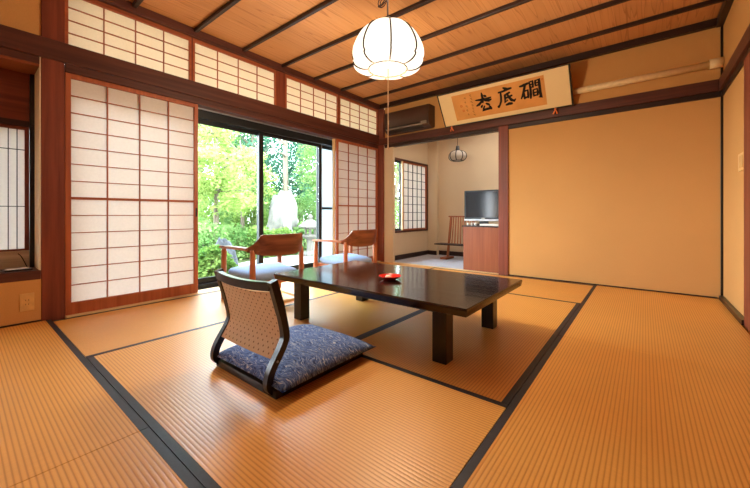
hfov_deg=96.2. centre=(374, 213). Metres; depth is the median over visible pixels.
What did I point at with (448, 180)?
wall
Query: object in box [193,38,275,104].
window
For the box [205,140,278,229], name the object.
maple tree
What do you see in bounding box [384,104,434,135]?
air conditioner
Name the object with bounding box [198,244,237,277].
bush
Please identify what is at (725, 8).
trim
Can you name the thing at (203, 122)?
door
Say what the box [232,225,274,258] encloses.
bush
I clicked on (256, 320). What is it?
chair
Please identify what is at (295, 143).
tree
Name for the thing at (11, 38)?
trim
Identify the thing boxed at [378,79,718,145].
trim
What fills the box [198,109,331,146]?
trim
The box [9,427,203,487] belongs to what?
mat
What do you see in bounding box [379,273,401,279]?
dish
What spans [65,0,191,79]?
window
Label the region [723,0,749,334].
wall
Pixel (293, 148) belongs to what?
tree
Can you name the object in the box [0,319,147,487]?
mat
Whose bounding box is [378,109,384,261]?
trim
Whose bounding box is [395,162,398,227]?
tree
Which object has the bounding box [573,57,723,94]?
duct pipe
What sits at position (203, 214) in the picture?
bush
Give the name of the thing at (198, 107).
trim
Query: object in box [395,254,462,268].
floor
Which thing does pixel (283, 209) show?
boulder
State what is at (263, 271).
seat cushion
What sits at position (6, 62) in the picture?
trim
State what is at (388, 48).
pendant lamp
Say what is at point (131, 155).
door
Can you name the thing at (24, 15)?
wall
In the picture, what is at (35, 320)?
baseboard
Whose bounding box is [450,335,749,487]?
mat
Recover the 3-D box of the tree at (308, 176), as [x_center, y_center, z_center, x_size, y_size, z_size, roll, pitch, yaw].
[-1.806,-1.257,12.240,2.257,4.852,2.015,0,0,15]
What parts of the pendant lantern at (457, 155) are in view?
lamp shade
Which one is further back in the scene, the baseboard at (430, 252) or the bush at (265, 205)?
the bush at (265, 205)
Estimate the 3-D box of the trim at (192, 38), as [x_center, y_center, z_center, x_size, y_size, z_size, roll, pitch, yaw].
[-1.723,-1.438,3.147,0.060,0.410,0.012,0,0,39]
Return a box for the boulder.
[264,190,298,232]
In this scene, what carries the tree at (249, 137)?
on the ground at (304, 249)
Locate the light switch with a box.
[738,151,743,171]
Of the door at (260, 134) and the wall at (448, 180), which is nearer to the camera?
the door at (260, 134)
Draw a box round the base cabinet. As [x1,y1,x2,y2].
[462,225,497,272]
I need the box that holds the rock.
[215,237,237,264]
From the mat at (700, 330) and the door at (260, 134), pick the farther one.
the door at (260, 134)
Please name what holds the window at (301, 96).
in the wall at (24, 15)
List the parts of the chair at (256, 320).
post, rail, panel, post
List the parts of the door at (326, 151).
pane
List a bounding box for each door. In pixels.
[65,72,197,315]
[198,119,257,283]
[258,131,321,268]
[316,146,331,256]
[332,139,377,261]
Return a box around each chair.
[210,268,362,398]
[434,216,474,259]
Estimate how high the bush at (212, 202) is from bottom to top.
2.526 m
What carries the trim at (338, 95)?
attached to the wall at (24, 15)
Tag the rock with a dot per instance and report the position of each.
(222, 242)
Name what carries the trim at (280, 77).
attached to the wall at (24, 15)
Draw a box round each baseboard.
[0,320,40,327]
[395,250,427,259]
[428,250,462,256]
[508,274,717,298]
[719,295,743,324]
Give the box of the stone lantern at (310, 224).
[298,214,315,255]
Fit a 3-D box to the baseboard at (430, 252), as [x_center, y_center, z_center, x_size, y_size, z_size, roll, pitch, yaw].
[1.964,0.709,5.494,2.438,0.077,0.107,0,0,39]
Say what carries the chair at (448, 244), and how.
on the floor
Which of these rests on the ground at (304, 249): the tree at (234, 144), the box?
the tree at (234, 144)
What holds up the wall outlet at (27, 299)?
attached to the wall at (24, 15)
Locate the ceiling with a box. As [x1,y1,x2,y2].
[127,0,724,104]
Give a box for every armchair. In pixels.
[219,233,303,301]
[312,229,376,266]
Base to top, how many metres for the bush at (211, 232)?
1.130 m
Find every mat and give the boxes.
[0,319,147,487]
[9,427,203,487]
[53,282,337,357]
[87,323,507,487]
[285,293,421,338]
[358,294,579,404]
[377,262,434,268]
[433,268,592,303]
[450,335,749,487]
[559,285,749,373]
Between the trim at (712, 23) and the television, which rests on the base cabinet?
the television
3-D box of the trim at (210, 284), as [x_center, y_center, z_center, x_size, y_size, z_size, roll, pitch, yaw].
[-1.250,0.748,3.993,0.120,0.095,3.670,0,0,39]
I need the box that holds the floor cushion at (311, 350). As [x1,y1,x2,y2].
[217,324,375,392]
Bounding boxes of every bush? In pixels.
[198,200,223,248]
[198,216,230,250]
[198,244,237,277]
[199,204,249,240]
[205,197,229,229]
[219,223,256,259]
[224,188,268,225]
[228,206,268,237]
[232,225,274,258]
[263,186,294,216]
[271,226,297,252]
[293,220,313,248]
[294,191,315,229]
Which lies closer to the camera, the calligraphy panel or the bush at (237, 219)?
the calligraphy panel
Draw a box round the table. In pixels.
[274,260,521,364]
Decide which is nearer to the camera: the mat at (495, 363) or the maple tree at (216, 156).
the mat at (495, 363)
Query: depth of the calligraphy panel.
3.89 m
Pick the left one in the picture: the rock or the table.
the rock
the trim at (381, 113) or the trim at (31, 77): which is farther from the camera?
the trim at (381, 113)
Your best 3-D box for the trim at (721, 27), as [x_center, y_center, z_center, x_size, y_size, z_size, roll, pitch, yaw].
[3.034,-1.411,2.942,0.016,0.459,0.013,0,0,39]
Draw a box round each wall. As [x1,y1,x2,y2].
[0,0,40,326]
[384,27,722,303]
[395,143,427,255]
[428,132,497,254]
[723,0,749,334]
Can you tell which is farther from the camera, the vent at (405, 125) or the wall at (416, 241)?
the wall at (416, 241)
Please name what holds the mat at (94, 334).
on the floor
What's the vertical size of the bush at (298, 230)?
0.958 m
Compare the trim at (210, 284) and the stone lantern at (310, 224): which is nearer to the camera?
the trim at (210, 284)
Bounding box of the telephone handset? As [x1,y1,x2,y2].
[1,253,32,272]
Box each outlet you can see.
[20,292,33,311]
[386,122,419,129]
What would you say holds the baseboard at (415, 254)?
attached to the wall at (416, 241)
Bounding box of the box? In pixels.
[480,224,497,225]
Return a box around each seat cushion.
[229,262,296,280]
[320,253,371,263]
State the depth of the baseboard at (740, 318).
2.51 m
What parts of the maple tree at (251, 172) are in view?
crown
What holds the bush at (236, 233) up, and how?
on the ground at (304, 249)
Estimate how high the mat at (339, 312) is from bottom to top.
0.056 m
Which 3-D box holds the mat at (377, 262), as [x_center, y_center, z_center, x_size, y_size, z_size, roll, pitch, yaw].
[-0.114,0.772,4.235,0.965,0.056,1.865,0,0,39]
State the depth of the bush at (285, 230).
9.91 m
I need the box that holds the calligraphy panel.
[437,63,573,130]
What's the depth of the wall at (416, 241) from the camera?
5.82 m
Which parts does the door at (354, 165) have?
rail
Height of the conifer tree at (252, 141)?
6.586 m
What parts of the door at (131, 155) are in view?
rail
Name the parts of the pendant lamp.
lamp shade, cord, pull cord, lamp shade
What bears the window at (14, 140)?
in the wall at (24, 15)
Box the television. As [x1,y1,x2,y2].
[464,189,497,224]
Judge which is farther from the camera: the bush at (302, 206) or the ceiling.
the bush at (302, 206)
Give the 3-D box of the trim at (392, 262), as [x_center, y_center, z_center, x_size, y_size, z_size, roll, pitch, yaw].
[0.910,0.770,4.666,1.608,0.059,0.078,0,0,39]
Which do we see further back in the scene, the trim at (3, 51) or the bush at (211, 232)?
the bush at (211, 232)
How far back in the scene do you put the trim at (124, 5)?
3.31 m
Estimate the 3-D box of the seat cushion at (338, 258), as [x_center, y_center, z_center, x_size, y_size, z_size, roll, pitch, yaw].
[-0.302,0.498,3.682,0.410,0.091,0.509,0,0,39]
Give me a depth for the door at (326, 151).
4.72 m
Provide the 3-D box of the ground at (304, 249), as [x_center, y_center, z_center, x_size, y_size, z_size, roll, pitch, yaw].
[-9.250,1.215,17.913,29.730,0.100,52.000,0,0,39]
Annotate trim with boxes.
[0,24,378,144]
[0,47,39,63]
[0,55,38,74]
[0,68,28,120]
[0,117,28,126]
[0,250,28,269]
[0,267,40,282]
[29,74,34,266]
[35,57,40,269]
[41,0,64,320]
[65,261,380,317]
[98,0,380,109]
[192,38,192,80]
[198,107,331,139]
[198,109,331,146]
[198,267,310,289]
[276,70,284,107]
[338,95,339,123]
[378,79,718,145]
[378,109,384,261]
[380,18,716,108]
[392,262,498,274]
[498,125,508,275]
[716,0,733,27]
[719,24,749,90]
[720,26,722,75]
[720,96,722,295]
[744,52,749,330]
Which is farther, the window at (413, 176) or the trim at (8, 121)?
the window at (413, 176)
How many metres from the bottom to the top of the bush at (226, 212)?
1.621 m
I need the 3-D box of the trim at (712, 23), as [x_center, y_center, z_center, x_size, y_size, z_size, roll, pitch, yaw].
[1.541,-1.677,4.115,3.725,0.065,0.050,0,0,39]
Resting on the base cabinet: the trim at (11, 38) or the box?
the box
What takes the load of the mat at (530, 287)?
on the floor
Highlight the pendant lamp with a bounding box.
[352,0,423,149]
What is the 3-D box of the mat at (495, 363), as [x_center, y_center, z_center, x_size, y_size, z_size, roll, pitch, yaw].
[0.750,0.772,2.337,0.920,0.056,1.880,0,0,39]
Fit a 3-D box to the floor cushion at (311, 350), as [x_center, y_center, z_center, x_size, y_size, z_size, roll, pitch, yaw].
[-0.393,0.668,1.701,0.560,0.084,0.583,0,0,39]
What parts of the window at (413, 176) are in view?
glass sash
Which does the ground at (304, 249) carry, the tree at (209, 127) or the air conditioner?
the tree at (209, 127)
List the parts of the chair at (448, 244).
post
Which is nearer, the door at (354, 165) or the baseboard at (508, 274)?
the baseboard at (508, 274)
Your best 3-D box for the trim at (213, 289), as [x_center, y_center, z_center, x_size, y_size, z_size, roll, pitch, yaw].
[-1.116,0.769,3.889,0.160,0.061,3.675,0,0,39]
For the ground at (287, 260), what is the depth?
8.33 m
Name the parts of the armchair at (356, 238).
leg, armrest, leg, backrest, leg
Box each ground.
[237,223,398,262]
[238,255,313,265]
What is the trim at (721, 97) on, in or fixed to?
attached to the wall at (631, 199)
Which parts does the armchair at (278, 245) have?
leg, armrest, leg, backrest, leg, leg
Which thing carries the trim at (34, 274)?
attached to the wall at (24, 15)
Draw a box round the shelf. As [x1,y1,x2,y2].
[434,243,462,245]
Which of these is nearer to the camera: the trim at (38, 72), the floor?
the trim at (38, 72)
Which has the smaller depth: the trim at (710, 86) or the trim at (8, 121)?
the trim at (8, 121)
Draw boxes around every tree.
[198,124,269,239]
[198,125,242,224]
[202,127,256,186]
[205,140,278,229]
[224,131,280,224]
[249,137,294,211]
[264,139,315,232]
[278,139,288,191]
[292,143,315,190]
[292,144,315,208]
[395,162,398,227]
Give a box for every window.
[0,123,28,251]
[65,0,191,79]
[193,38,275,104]
[285,74,337,122]
[340,95,377,134]
[395,157,427,232]
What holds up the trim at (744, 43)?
attached to the wall at (737, 21)
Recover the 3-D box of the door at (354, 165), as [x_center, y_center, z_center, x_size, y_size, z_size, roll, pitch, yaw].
[-0.272,-0.146,4.967,0.070,1.774,0.925,0,0,39]
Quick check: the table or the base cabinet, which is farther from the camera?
the base cabinet
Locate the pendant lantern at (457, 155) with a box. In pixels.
[448,138,466,161]
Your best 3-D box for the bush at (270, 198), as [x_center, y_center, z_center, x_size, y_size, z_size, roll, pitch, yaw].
[-5.127,-0.249,18.390,2.667,2.886,2.809,0,0,39]
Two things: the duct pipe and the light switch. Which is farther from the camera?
the duct pipe
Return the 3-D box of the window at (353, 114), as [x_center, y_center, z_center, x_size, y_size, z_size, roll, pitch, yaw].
[-0.234,-1.435,4.983,0.026,0.416,0.857,0,0,39]
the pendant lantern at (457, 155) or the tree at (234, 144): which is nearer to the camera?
the pendant lantern at (457, 155)
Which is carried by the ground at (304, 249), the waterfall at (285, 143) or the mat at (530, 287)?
the waterfall at (285, 143)
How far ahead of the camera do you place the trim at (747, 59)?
2.17 m
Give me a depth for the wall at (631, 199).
3.38 m
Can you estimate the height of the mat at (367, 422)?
0.056 m
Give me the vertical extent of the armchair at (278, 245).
0.580 m
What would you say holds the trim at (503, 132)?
attached to the wall at (631, 199)
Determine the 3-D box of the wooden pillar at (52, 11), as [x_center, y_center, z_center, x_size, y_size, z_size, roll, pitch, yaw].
[-2.334,-0.420,2.429,0.124,2.441,0.123,0,0,39]

